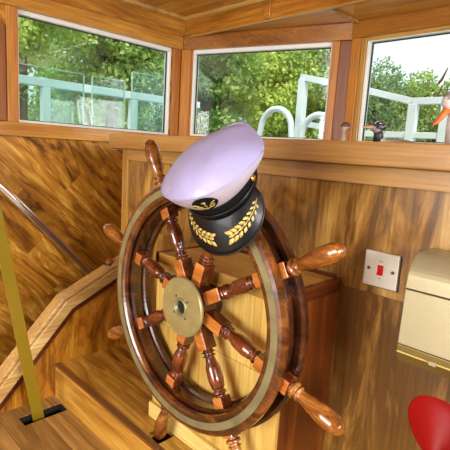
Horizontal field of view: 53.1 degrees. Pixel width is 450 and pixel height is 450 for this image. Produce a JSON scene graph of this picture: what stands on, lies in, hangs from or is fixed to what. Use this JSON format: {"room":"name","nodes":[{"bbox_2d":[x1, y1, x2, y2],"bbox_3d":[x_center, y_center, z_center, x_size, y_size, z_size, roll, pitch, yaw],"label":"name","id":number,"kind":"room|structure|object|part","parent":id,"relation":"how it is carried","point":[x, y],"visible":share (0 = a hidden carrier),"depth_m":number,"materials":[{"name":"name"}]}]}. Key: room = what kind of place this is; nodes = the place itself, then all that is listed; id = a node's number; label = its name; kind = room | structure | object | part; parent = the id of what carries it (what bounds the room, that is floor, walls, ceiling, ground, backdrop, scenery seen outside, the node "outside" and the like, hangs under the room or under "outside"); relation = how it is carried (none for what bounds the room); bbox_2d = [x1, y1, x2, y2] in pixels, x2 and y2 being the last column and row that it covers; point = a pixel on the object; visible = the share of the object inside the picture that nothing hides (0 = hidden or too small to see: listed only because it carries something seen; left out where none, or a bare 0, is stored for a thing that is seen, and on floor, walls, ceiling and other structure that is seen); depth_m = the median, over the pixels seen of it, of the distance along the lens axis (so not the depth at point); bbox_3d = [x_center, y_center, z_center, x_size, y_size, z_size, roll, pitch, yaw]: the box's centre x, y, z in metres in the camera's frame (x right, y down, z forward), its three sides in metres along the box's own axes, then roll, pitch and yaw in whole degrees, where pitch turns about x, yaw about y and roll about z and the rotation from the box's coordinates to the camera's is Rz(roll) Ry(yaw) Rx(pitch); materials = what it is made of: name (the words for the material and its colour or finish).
{"room":"ship interior","nodes":[
{"label":"ship interior","id":0,"kind":"room"},
{"bbox_2d":[19,404,66,425],"bbox_3d":[-0.648,0.755,1.610,0.173,0.167,0.078,-6,13,-44],"label":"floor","id":1,"kind":"structure","parent":0,"point":[56,409],"depth_m":1.64,"materials":[{"name":"black"}]},
{"bbox_2d":[0,202,44,422],"bbox_3d":[-0.686,0.223,1.452,0.248,1.227,0.048,-6,13,-44],"label":"lever","id":2,"kind":"object","parent":1,"relation":"on","point":[6,263],"visible":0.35,"depth_m":1.48,"materials":[{"name":"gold metal"}]},
{"bbox_2d":[0,395,110,449],"bbox_3d":[-0.219,0.977,-0.036,1.900,0.030,3.151,-6,13,-44],"label":"floor","id":3,"kind":"structure","parent":0,"point":[63,430],"depth_m":1.49,"materials":[{"name":"brown wood"}]},
{"bbox_2d":[0,283,126,412],"bbox_3d":[-0.737,0.870,1.703,0.810,1.350,0.030,-6,13,-44],"label":"wall","id":4,"kind":"structure","parent":0,"point":[85,332],"depth_m":1.75,"materials":[{"name":"brown wood"}]},
{"bbox_2d":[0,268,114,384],"bbox_3d":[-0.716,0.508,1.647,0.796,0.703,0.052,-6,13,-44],"label":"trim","id":5,"kind":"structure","parent":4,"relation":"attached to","point":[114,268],"depth_m":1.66,"materials":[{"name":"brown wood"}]},
{"bbox_2d":[0,267,116,410],"bbox_3d":[-0.711,0.523,1.646,0.794,0.725,0.067,-6,13,-44],"label":"trim","id":6,"kind":"structure","parent":4,"relation":"attached to","point":[68,305],"depth_m":1.65,"materials":[{"name":"brown wood"}]},
{"bbox_2d":[0,255,118,383],"bbox_3d":[-0.720,0.501,1.645,0.804,0.712,0.060,-6,13,-44],"label":"trim","id":7,"kind":"structure","parent":4,"relation":"attached to","point":[58,300],"depth_m":1.67,"materials":[{"name":"brown wood"}]},
{"bbox_2d":[104,258,112,265],"bbox_3d":[-0.471,0.150,1.824,0.038,0.032,0.038,-6,13,-44],"label":"fitting","id":8,"kind":"object","parent":7,"relation":"on","point":[109,261],"visible":0.95,"depth_m":1.81,"materials":[{"name":"brown wood"}]},
{"bbox_2d":[55,367,151,449],"bbox_3d":[0.253,0.789,0.819,0.014,0.123,2.540,-6,13,-44],"label":"trim","id":9,"kind":"structure","parent":4,"relation":"attached to","point":[105,426],"depth_m":1.49,"materials":[{"name":"brown wood"}]},
{"bbox_2d":[54,363,164,449],"bbox_3d":[0.257,0.724,0.813,0.024,0.008,2.545,-6,13,-44],"label":"trim","id":10,"kind":"structure","parent":4,"relation":"attached to","point":[120,417],"depth_m":1.42,"materials":[{"name":"brown wood"}]},
{"bbox_2d":[0,4,181,365],"bbox_3d":[-1.375,0.177,1.788,2.920,2.610,0.060,-6,13,-44],"label":"wall","id":11,"kind":"structure","parent":0,"point":[74,187],"depth_m":2.23,"materials":[{"name":"brown wood"}]},
{"bbox_2d":[0,23,6,120],"bbox_3d":[-1.433,-0.613,1.494,1.338,0.405,0.020,-6,13,-44],"label":"trim","id":12,"kind":"structure","parent":11,"relation":"attached to","point":[3,103],"depth_m":1.95,"materials":[{"name":"brown wood"}]},
{"bbox_2d":[5,5,18,122],"bbox_3d":[-0.935,-0.701,1.976,0.049,0.488,0.018,-6,13,-44],"label":"trim","id":13,"kind":"structure","parent":11,"relation":"attached to","point":[11,13],"depth_m":1.97,"materials":[{"name":"brown wood"}]},
{"bbox_2d":[0,121,169,141],"bbox_3d":[-0.774,-0.447,2.186,1.420,0.060,0.030,-6,13,-44],"label":"trim","id":14,"kind":"structure","parent":11,"relation":"attached to","point":[6,128],"depth_m":2.14,"materials":[{"name":"brown wood"}]},
{"bbox_2d":[0,9,170,273],"bbox_3d":[-0.805,-0.258,2.203,1.318,1.417,0.123,-6,13,-44],"label":"window","id":15,"kind":"structure","parent":11,"relation":"in","point":[21,13],"depth_m":2.23,"materials":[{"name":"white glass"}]},
{"bbox_3d":[-0.917,-0.053,2.100,0.986,1.033,0.073,-6,13,-44],"label":"handrail","id":16,"kind":"part","parent":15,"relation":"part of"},
{"bbox_2d":[0,0,182,49],"bbox_3d":[-0.748,-0.991,2.097,1.410,0.068,0.022,-6,13,-44],"label":"trim","id":17,"kind":"structure","parent":11,"relation":"attached to","point":[50,8],"depth_m":2.20,"materials":[{"name":"brown wood"}]},
{"bbox_2d":[52,0,184,37],"bbox_3d":[-1.274,-1.026,1.565,2.922,0.108,0.017,-6,13,-44],"label":"trim","id":18,"kind":"structure","parent":11,"relation":"attached to","point":[111,8],"depth_m":2.33,"materials":[{"name":"brown wood"}]},
{"bbox_2d":[169,48,180,135],"bbox_3d":[-0.289,-0.765,2.611,0.051,0.488,0.018,-6,13,-44],"label":"trim","id":19,"kind":"structure","parent":11,"relation":"attached to","point":[176,53],"depth_m":2.60,"materials":[{"name":"brown wood"}]},
{"bbox_2d":[61,343,192,449],"bbox_3d":[0.366,0.724,0.927,0.305,0.020,2.551,-6,13,-44],"label":"step","id":20,"kind":"structure","parent":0,"point":[112,373],"depth_m":1.59,"materials":[{"name":"laminate"}]},
{"bbox_2d":[149,246,340,449],"bbox_3d":[0.029,0.363,1.282,0.236,0.534,0.487,-6,13,-44],"label":"cabinet","id":21,"kind":"object","parent":20,"relation":"on","point":[292,427],"visible":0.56,"depth_m":1.14,"materials":[{"name":"red wood"}]},
{"bbox_3d":[-0.119,0.087,1.409,0.228,0.034,0.016,-6,13,-44],"label":"edge trim","id":22,"kind":"part","parent":21,"relation":"part of","materials":[{"name":"brown wood"}]},
{"bbox_3d":[-0.029,0.130,1.171,0.016,0.030,0.455,-6,13,-44],"label":"edge trim","id":23,"kind":"part","parent":21,"relation":"part of","materials":[{"name":"brown wood"}]},
{"bbox_3d":[-0.042,0.383,1.215,0.015,0.508,0.479,-6,13,-44],"label":"panel","id":24,"kind":"part","parent":21,"relation":"part of","materials":[{"name":"beige wood"}]},
{"bbox_3d":[0.052,0.117,1.250,0.212,0.016,0.455,-6,13,-44],"label":"lid","id":25,"kind":"part","parent":21,"relation":"part of","materials":[{"name":"brown wood"}]},
{"bbox_3d":[0.200,0.411,1.132,0.208,0.508,0.015,-6,13,-44],"label":"panel","id":26,"kind":"part","parent":21,"relation":"part of","materials":[{"name":"red wood"}]},
{"bbox_3d":[0.211,0.161,1.081,0.228,0.034,0.016,-6,13,-44],"label":"edge trim","id":27,"kind":"part","parent":21,"relation":"part of","materials":[{"name":"brown wood"}]},
{"bbox_2d":[151,433,171,443],"bbox_3d":[-0.191,0.686,1.333,0.080,0.104,0.068,-6,13,-44],"label":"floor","id":28,"kind":"structure","parent":0,"point":[167,436],"depth_m":1.36,"materials":[{"name":"black"}]},
{"bbox_2d":[135,0,247,16],"bbox_3d":[0.041,-0.807,0.291,2.980,0.030,3.800,-6,13,-44],"label":"ceiling","id":29,"kind":"structure","parent":0,"point":[184,8],"depth_m":2.33,"materials":[{"name":"brown wood"}]},
{"bbox_2d":[263,0,271,19],"bbox_3d":[0.203,-1.023,2.143,0.012,0.082,0.040,-6,13,-44],"label":"trim","id":30,"kind":"structure","parent":29,"relation":"attached to","point":[268,4],"depth_m":2.14,"materials":[{"name":"brown wood"}]},
{"bbox_2d":[183,38,326,158],"bbox_3d":[0.121,0.137,2.592,1.002,2.610,0.060,8,10,27],"label":"wall","id":31,"kind":"structure","parent":0,"point":[183,38],"depth_m":2.60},
{"bbox_2d":[178,50,191,135],"bbox_3d":[-0.236,-0.703,2.631,0.058,0.610,0.022,8,10,27],"label":"trim","id":32,"kind":"structure","parent":31,"relation":"attached to","point":[186,61],"depth_m":2.61,"materials":[{"name":"brown wood"}]},
{"bbox_2d":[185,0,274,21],"bbox_3d":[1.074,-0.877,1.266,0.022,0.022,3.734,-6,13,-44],"label":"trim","id":33,"kind":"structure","parent":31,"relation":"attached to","point":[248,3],"depth_m":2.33,"materials":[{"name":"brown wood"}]},
{"bbox_2d":[190,42,332,139],"bbox_3d":[0.173,-0.714,2.449,0.810,0.480,0.048,8,10,27],"label":"window","id":34,"kind":"structure","parent":31,"relation":"in","point":[312,46],"depth_m":2.44,"materials":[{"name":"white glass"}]},
{"bbox_2d":[183,22,352,49],"bbox_3d":[0.190,-0.983,2.363,0.966,0.080,0.020,8,10,27],"label":"trim","id":35,"kind":"structure","parent":31,"relation":"attached to","point":[338,31],"depth_m":2.32,"materials":[{"name":"brown wood"}]},
{"bbox_2d":[185,0,375,36],"bbox_3d":[1.083,-0.838,1.287,0.016,0.104,3.738,-6,13,-44],"label":"trim","id":36,"kind":"structure","parent":31,"relation":"attached to","point":[280,8],"depth_m":2.22,"materials":[{"name":"brown wood"}]},
{"bbox_2d":[323,41,340,162],"bbox_3d":[0.525,-0.592,2.235,0.037,0.610,0.014,8,10,27],"label":"trim","id":37,"kind":"structure","parent":31,"relation":"attached to","point":[336,44],"depth_m":2.22,"materials":[{"name":"brown wood"}]},
{"bbox_2d":[331,41,351,163],"bbox_3d":[0.569,-0.586,2.215,0.060,0.610,0.009,8,10,27],"label":"trim","id":38,"kind":"structure","parent":31,"relation":"attached to","point":[345,46],"depth_m":2.20,"materials":[{"name":"brown wood"}]},
{"bbox_2d":[327,9,358,23],"bbox_3d":[0.533,-0.942,2.026,0.235,0.012,0.030,-6,13,-44],"label":"trim","id":39,"kind":"structure","parent":31,"relation":"attached to","point":[336,12],"depth_m":2.02,"materials":[{"name":"brown wood"}]},
{"bbox_2d":[219,0,449,32],"bbox_3d":[1.181,-0.827,1.433,0.332,0.030,3.800,-6,13,-44],"label":"ceiling","id":40,"kind":"structure","parent":0,"point":[378,8],"depth_m":1.99,"materials":[{"name":"brown wood"}]},
{"bbox_2d":[357,43,437,170],"bbox_3d":[1.552,0.423,1.377,0.060,2.610,2.811,-6,13,-44],"label":"wall","id":41,"kind":"structure","parent":0,"point":[367,43],"depth_m":2.13,"materials":[{"name":"brown wood"}]},
{"bbox_2d":[344,37,367,140],"bbox_3d":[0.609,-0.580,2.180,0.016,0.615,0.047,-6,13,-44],"label":"trim","id":42,"kind":"structure","parent":41,"relation":"attached to","point":[357,42],"depth_m":2.16,"materials":[{"name":"brown wood"}]},
{"bbox_2d":[352,5,449,40],"bbox_3d":[1.593,-0.704,1.164,0.020,0.075,2.811,-6,13,-44],"label":"trim","id":43,"kind":"structure","parent":41,"relation":"attached to","point":[439,16],"depth_m":1.96,"materials":[{"name":"brown wood"}]},
{"bbox_2d":[358,30,449,143],"bbox_3d":[1.174,-0.527,1.660,0.048,0.485,1.433,-6,13,-44],"label":"window","id":44,"kind":"structure","parent":41,"relation":"in","point":[370,48],"depth_m":2.13,"materials":[{"name":"clear glass"}]},
{"bbox_3d":[-1.124,1.519,1.869,3.200,0.030,0.599,-6,13,-44],"label":"floor","id":45,"kind":"structure","parent":0,"visible":0},
{"bbox_2d":[121,149,449,449],"bbox_3d":[0.750,0.770,1.358,0.863,1.837,2.600,-6,13,-44],"label":"wall panel","id":46,"kind":"object","parent":45,"relation":"on","point":[403,212],"visible":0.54,"depth_m":1.12,"materials":[{"name":"brown wood"}]},
{"bbox_2d":[103,139,345,449],"bbox_3d":[-0.076,0.200,1.144,0.104,0.887,0.887,-6,13,-44],"label":"wheel","id":47,"kind":"object","parent":46,"relation":"attached to","point":[192,305],"visible":0.89,"depth_m":1.09,"materials":[{"name":"mahogany"},{"name":"brass"}]},
{"bbox_3d":[-0.334,0.035,1.388,0.042,0.065,0.134,-6,13,-44],"label":"handle","id":48,"kind":"part","parent":47,"relation":"part of","materials":[{"name":"brown wood"}]},
{"bbox_3d":[-0.328,0.332,1.412,0.042,0.086,0.126,-6,13,-44],"label":"handle","id":49,"kind":"part","parent":47,"relation":"part of","materials":[{"name":"brown wood"}]},
{"bbox_3d":[-0.188,-0.167,1.220,0.042,0.126,0.086,-6,13,-44],"label":"handle","id":50,"kind":"part","parent":47,"relation":"part of","materials":[{"name":"brown wood"}]},
{"bbox_3d":[-0.175,0.554,1.279,0.042,0.134,0.065,-6,13,-44],"label":"handle","id":51,"kind":"part","parent":47,"relation":"part of","materials":[{"name":"brown wood"}]},
{"bbox_3d":[-0.106,0.203,1.114,0.008,0.151,0.151,-6,13,-44],"label":"hub plate","id":52,"kind":"part","parent":47,"relation":"part of","materials":[{"name":"gold metal"}]},
{"bbox_2d":[161,122,264,255],"bbox_3d":[-0.028,-0.075,0.918,0.195,0.279,0.221,0,10,-21],"label":"cap","id":53,"kind":"object","parent":47,"relation":"hanging from","point":[215,177],"visible":1,"depth_m":0.88,"materials":[{"name":"white fabric"}]},
{"bbox_3d":[-0.032,-0.137,0.903,0.230,0.229,0.073,-13,-37,26],"label":"crown","id":54,"kind":"part","parent":53,"relation":"part of","materials":[{"name":"purple fabric"}]},
{"bbox_3d":[-0.024,-0.129,0.914,0.230,0.229,0.067,-13,-37,26],"label":"crown","id":55,"kind":"part","parent":53,"relation":"part of","materials":[{"name":"fabric"}]},
{"bbox_3d":[0.035,0.567,1.067,0.042,0.126,0.086,-6,13,-44],"label":"handle","id":56,"kind":"part","parent":47,"relation":"part of","materials":[{"name":"brown wood"}]},
{"bbox_3d":[0.181,0.365,0.898,0.042,0.065,0.134,-6,13,-44],"label":"handle","id":57,"kind":"part","parent":47,"relation":"part of","materials":[{"name":"brown wood"}]},
{"bbox_3d":[0.175,0.068,0.875,0.042,0.086,0.126,-6,13,-44],"label":"handle","id":58,"kind":"part","parent":47,"relation":"part of","materials":[{"name":"brown wood"}]},
{"bbox_2d":[109,134,449,170],"bbox_3d":[0.831,-0.169,1.250,1.054,0.054,2.630,-6,13,-44],"label":"window sill","id":59,"kind":"structure","parent":46,"relation":"on","point":[425,156],"depth_m":1.06,"materials":[{"name":"brown wood"}]},
{"bbox_2d":[339,122,354,140],"bbox_3d":[0.337,-0.280,1.459,0.158,0.112,0.047,4,9,0],"label":"ornament","id":60,"kind":"object","parent":59,"relation":"on","point":[345,126],"visible":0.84,"depth_m":1.44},
{"bbox_2d":[362,121,414,142],"bbox_3d":[0.511,-0.252,1.350,0.218,0.113,0.064,2,9,-10],"label":"ornament","id":61,"kind":"object","parent":59,"relation":"on","point":[378,128],"visible":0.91,"depth_m":1.33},
{"bbox_2d":[432,91,449,143],"bbox_3d":[0.649,-0.255,1.187,0.218,0.189,0.098,2,9,-9],"label":"ornament","id":62,"kind":"object","parent":59,"relation":"on","point":[445,101],"visible":0.99,"depth_m":1.17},
{"bbox_3d":[0.515,-0.081,0.903,0.013,0.044,2.562,-6,13,-44],"label":"rail","id":63,"kind":"part","parent":46,"relation":"part of","materials":[{"name":"brown wood"}]},
{"bbox_2d":[363,249,402,292],"bbox_3d":[0.370,0.108,1.068,0.015,0.088,0.088,-6,13,-44],"label":"light switch","id":64,"kind":"object","parent":46,"relation":"attached to","point":[382,270],"visible":1,"depth_m":1.06,"materials":[{"name":"white plastic"},{"name":"red plastic"},{"name":"steel"}]},
{"bbox_2d":[396,248,449,378],"bbox_3d":[0.513,0.191,0.846,0.132,0.229,0.319,-6,13,-44],"label":"wall box","id":65,"kind":"object","parent":46,"relation":"attached to","point":[424,332],"visible":1,"depth_m":0.89,"materials":[{"name":"beige metal"}]},
{"bbox_2d":[396,351,449,378],"bbox_3d":[0.508,0.292,0.863,0.127,0.024,0.319,-6,13,-44],"label":"tray","id":66,"kind":"object","parent":65,"relation":"on","point":[423,361],"depth_m":0.89,"materials":[{"name":"gold metal"}]},
{"bbox_3d":[0.521,0.113,0.837,0.121,0.070,0.319,-6,13,-44],"label":"lid","id":67,"kind":"part","parent":65,"relation":"part of","materials":[{"name":"beige metal"}]},
{"bbox_2d":[408,395,449,449],"bbox_3d":[0.440,0.406,0.838,0.278,0.143,0.157,-6,13,-44],"label":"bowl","id":68,"kind":"object","parent":46,"relation":"attached to","point":[428,416],"visible":1,"depth_m":0.85,"materials":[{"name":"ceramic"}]},
{"label":"outside","id":69,"kind":"structure","parent":0,"visible":0},
{"bbox_3d":[10.725,-1.322,24.849,39.800,0.100,60.000,-6,13,-44],"label":"ground","id":70,"kind":"structure","parent":69,"visible":0},
{"bbox_2d":[28,85,96,124],"bbox_3d":[-7.431,-3.431,17.611,4.760,4.526,4.543,5,9,8],"label":"tree","id":71,"kind":"object","parent":70,"relation":"on","point":[31,114],"visible":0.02,"depth_m":17.48,"materials":[{"name":"green plant"}]},
{"bbox_2d":[28,35,154,129],"bbox_3d":[-4.462,-4.481,14.560,4.929,7.616,4.768,-6,13,-44],"label":"tree","id":72,"kind":"object","parent":70,"relation":"on","point":[77,113],"visible":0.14,"depth_m":13.77,"materials":[{"name":"green plant"}]},
{"bbox_2d":[50,27,164,127],"bbox_3d":[-2.742,-2.890,10.690,2.873,5.935,2.934,-6,13,-44],"label":"tree","id":73,"kind":"object","parent":70,"relation":"on","point":[111,59],"visible":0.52,"depth_m":10.20,"materials":[{"name":"green plant"}]},
{"bbox_2d":[69,105,149,130],"bbox_3d":[-5.482,-3.922,20.271,4.544,4.560,4.507,0,10,-22],"label":"tree","id":74,"kind":"object","parent":70,"relation":"on","point":[142,124],"visible":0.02,"depth_m":19.48,"materials":[{"name":"green plant"}]},
{"bbox_2d":[126,93,162,131],"bbox_3d":[-2.994,-4.440,23.012,4.802,4.998,4.680,-3,12,-36],"label":"tree","id":75,"kind":"object","parent":70,"relation":"on","point":[151,124],"visible":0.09,"depth_m":22.04,"materials":[{"name":"green plant"}]},
{"bbox_2d":[142,68,217,133],"bbox_3d":[-1.309,-4.804,17.139,4.568,7.800,5.261,-6,13,-44],"label":"tree","id":76,"kind":"object","parent":70,"relation":"on","point":[156,121],"visible":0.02,"depth_m":18.15,"materials":[{"name":"green plant"}]},
{"bbox_2d":[154,53,269,133],"bbox_3d":[-0.492,-2.791,11.488,2.553,5.754,2.550,-1,10,-28],"label":"tree","id":77,"kind":"object","parent":70,"relation":"on","point":[220,77],"visible":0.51,"depth_m":11.01,"materials":[{"name":"green plant"}]},
{"bbox_2d":[229,71,259,131],"bbox_3d":[1.921,-5.646,21.215,6.632,8.535,5.669,-6,13,-44],"label":"tree","id":78,"kind":"object","parent":70,"relation":"on","point":[240,120],"visible":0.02,"depth_m":19.95,"materials":[{"name":"green plant"}]},
{"bbox_2d":[221,50,325,138],"bbox_3d":[1.240,-3.159,12.929,3.218,6.224,3.232,-6,13,-44],"label":"tree","id":79,"kind":"object","parent":70,"relation":"on","point":[279,86],"visible":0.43,"depth_m":11.92,"materials":[{"name":"green plant"}]},
{"bbox_2d":[305,49,372,139],"bbox_3d":[2.886,-2.490,12.433,2.320,5.264,2.484,-6,13,-44],"label":"tree","id":80,"kind":"object","parent":70,"relation":"on","point":[318,91],"visible":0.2,"depth_m":11.94,"materials":[{"name":"green plant"}]},
{"bbox_2d":[293,53,385,124],"bbox_3d":[3.489,-4.201,16.397,3.496,7.430,4.102,-2,11,-30],"label":"tree","id":81,"kind":"object","parent":70,"relation":"on","point":[370,96],"visible":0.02,"depth_m":15.38,"materials":[{"name":"green plant"}]},
{"bbox_2d":[365,56,435,141],"bbox_3d":[5.167,-3.105,16.271,4.085,5.516,3.653,0,10,-19],"label":"tree","id":82,"kind":"object","parent":70,"relation":"on","point":[395,79],"visible":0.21,"depth_m":15.41,"materials":[{"name":"green plant"}]},
{"bbox_2d":[368,67,449,141],"bbox_3d":[6.946,-2.902,16.492,3.865,5.259,2.928,-1,10,-25],"label":"tree","id":83,"kind":"object","parent":70,"relation":"on","point":[429,87],"visible":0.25,"depth_m":15.43,"materials":[{"name":"green plant"}]},
{"bbox_2d":[425,105,440,141],"bbox_3d":[8.360,-2.755,15.120,2.708,5.580,3.281,-6,13,-44],"label":"tree","id":84,"kind":"object","parent":70,"relation":"on","point":[437,110],"visible":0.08,"depth_m":15.30,"materials":[{"name":"green plant"}]},
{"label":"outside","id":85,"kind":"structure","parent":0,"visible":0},
{"bbox_3d":[-22.923,-0.803,9.075,30.200,0.100,35.000,-6,13,-44],"label":"ground","id":86,"kind":"structure","parent":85,"visible":0},
{"bbox_2d":[18,17,97,119],"bbox_3d":[-3.858,-2.420,8.355,2.840,5.627,2.818,6,9,12],"label":"tree","id":87,"kind":"object","parent":86,"relation":"on","point":[31,32],"visible":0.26,"depth_m":8.43,"materials":[{"name":"green plant"}]},
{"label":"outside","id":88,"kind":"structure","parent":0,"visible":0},
{"bbox_3d":[1.179,0.004,3.341,2.050,0.060,10.000,-6,13,-44],"label":"deck","id":89,"kind":"object","parent":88,"visible":0},
{"bbox_2d":[257,106,293,136],"bbox_3d":[0.369,-0.545,3.659,0.048,0.826,0.497,-6,13,-44],"label":"hoop","id":90,"kind":"object","parent":89,"relation":"on","point":[284,111],"visible":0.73,"depth_m":3.54},
{"bbox_2d":[294,74,327,137],"bbox_3d":[0.757,-0.635,3.527,0.060,1.088,0.510,-6,13,-44],"label":"deck railing","id":91,"kind":"object","parent":89,"relation":"on","point":[302,93],"visible":0.38,"depth_m":3.60,"materials":[{"name":"white metal"}]},
{"bbox_3d":[0.598,-0.650,3.687,0.060,1.046,0.060,-6,13,-44],"label":"post","id":92,"kind":"part","parent":91,"relation":"part of","materials":[{"name":"white metal"}]},
{"bbox_3d":[0.761,-0.763,3.509,0.043,0.107,0.426,-6,13,-44],"label":"rail","id":93,"kind":"part","parent":91,"relation":"part of","materials":[{"name":"white metal"}]},
{"bbox_3d":[0.778,-1.098,3.458,0.048,0.150,0.479,-6,13,-44],"label":"rail","id":94,"kind":"part","parent":91,"relation":"part of","materials":[{"name":"white metal"}]},
{"bbox_2d":[298,111,324,137],"bbox_3d":[0.636,-0.441,3.312,0.048,0.767,0.466,-6,13,-44],"label":"hoop","id":95,"kind":"object","parent":89,"relation":"on","point":[315,115],"visible":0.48,"depth_m":3.29},
{"bbox_2d":[365,88,447,141],"bbox_3d":[2.016,-0.279,2.211,0.056,0.961,3.143,-6,13,-44],"label":"deck railing","id":96,"kind":"object","parent":89,"relation":"on","point":[410,133],"visible":0.26,"depth_m":2.94,"materials":[{"name":"white metal"}]},
{"bbox_3d":[1.096,-0.892,3.084,0.044,0.144,0.410,-6,13,-44],"label":"rail","id":97,"kind":"part","parent":96,"relation":"part of","materials":[{"name":"white metal"}]},
{"bbox_3d":[2.039,-0.401,2.176,0.040,0.074,3.100,-6,13,-44],"label":"rail","id":98,"kind":"part","parent":96,"relation":"part of","materials":[{"name":"white metal"}]},
{"bbox_3d":[1.214,-0.387,3.015,0.056,0.818,0.056,-6,13,-44],"label":"post","id":99,"kind":"part","parent":96,"relation":"part of","materials":[{"name":"white metal"}]},
{"bbox_3d":[2.185,-0.589,2.008,0.044,0.061,2.720,-6,13,-44],"label":"rail","id":100,"kind":"part","parent":96,"relation":"part of","materials":[{"name":"white metal"}]},
{"bbox_3d":[1.361,-0.351,2.870,0.056,0.813,0.056,-6,13,-44],"label":"post","id":101,"kind":"part","parent":96,"relation":"part of","materials":[{"name":"white metal"}]},
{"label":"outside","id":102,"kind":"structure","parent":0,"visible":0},
{"bbox_3d":[-1.864,-0.022,2.357,3.649,0.060,1.300,-6,13,-44],"label":"deck","id":103,"kind":"object","parent":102,"visible":0},
{"bbox_2d":[19,63,84,124],"bbox_3d":[-1.008,-0.470,2.614,0.398,0.843,0.012,-6,13,-44],"label":"screen","id":104,"kind":"object","parent":103,"relation":"on","point":[19,63],"visible":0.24,"depth_m":2.68,"materials":[{"name":"clear glass"}]},
{"bbox_2d":[91,76,124,128],"bbox_3d":[-0.748,-0.496,2.870,0.228,0.843,0.012,-6,13,-44],"label":"screen","id":105,"kind":"object","parent":103,"relation":"on","point":[92,76],"visible":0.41,"depth_m":2.77,"materials":[{"name":"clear glass"}]},
{"bbox_2d":[19,74,199,129],"bbox_3d":[-1.391,-0.521,2.792,3.200,0.841,0.052,-6,13,-44],"label":"deck railing","id":106,"kind":"object","parent":103,"relation":"on","point":[45,84],"visible":0.32,"depth_m":3.05,"materials":[{"name":"metal"}]},
{"bbox_3d":[-1.194,-0.513,2.992,0.052,0.784,0.052,-6,13,-44],"label":"post","id":107,"kind":"part","parent":106,"relation":"part of","materials":[{"name":"white metal"}]},
{"bbox_3d":[-1.368,-0.902,2.729,3.200,0.067,0.052,-6,13,-44],"label":"rail","id":108,"kind":"part","parent":106,"relation":"part of","materials":[{"name":"metal"}]},
{"bbox_3d":[-0.717,-0.560,3.461,0.052,0.784,0.052,-6,13,-44],"label":"post","id":109,"kind":"part","parent":106,"relation":"part of","materials":[{"name":"white metal"}]},
{"bbox_2d":[130,72,163,128],"bbox_3d":[-0.476,-0.557,3.130,0.428,0.913,0.012,-6,13,-44],"label":"screen","id":110,"kind":"object","parent":103,"relation":"on","point":[131,72],"visible":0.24,"depth_m":2.94,"materials":[{"name":"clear glass"}]}
]}

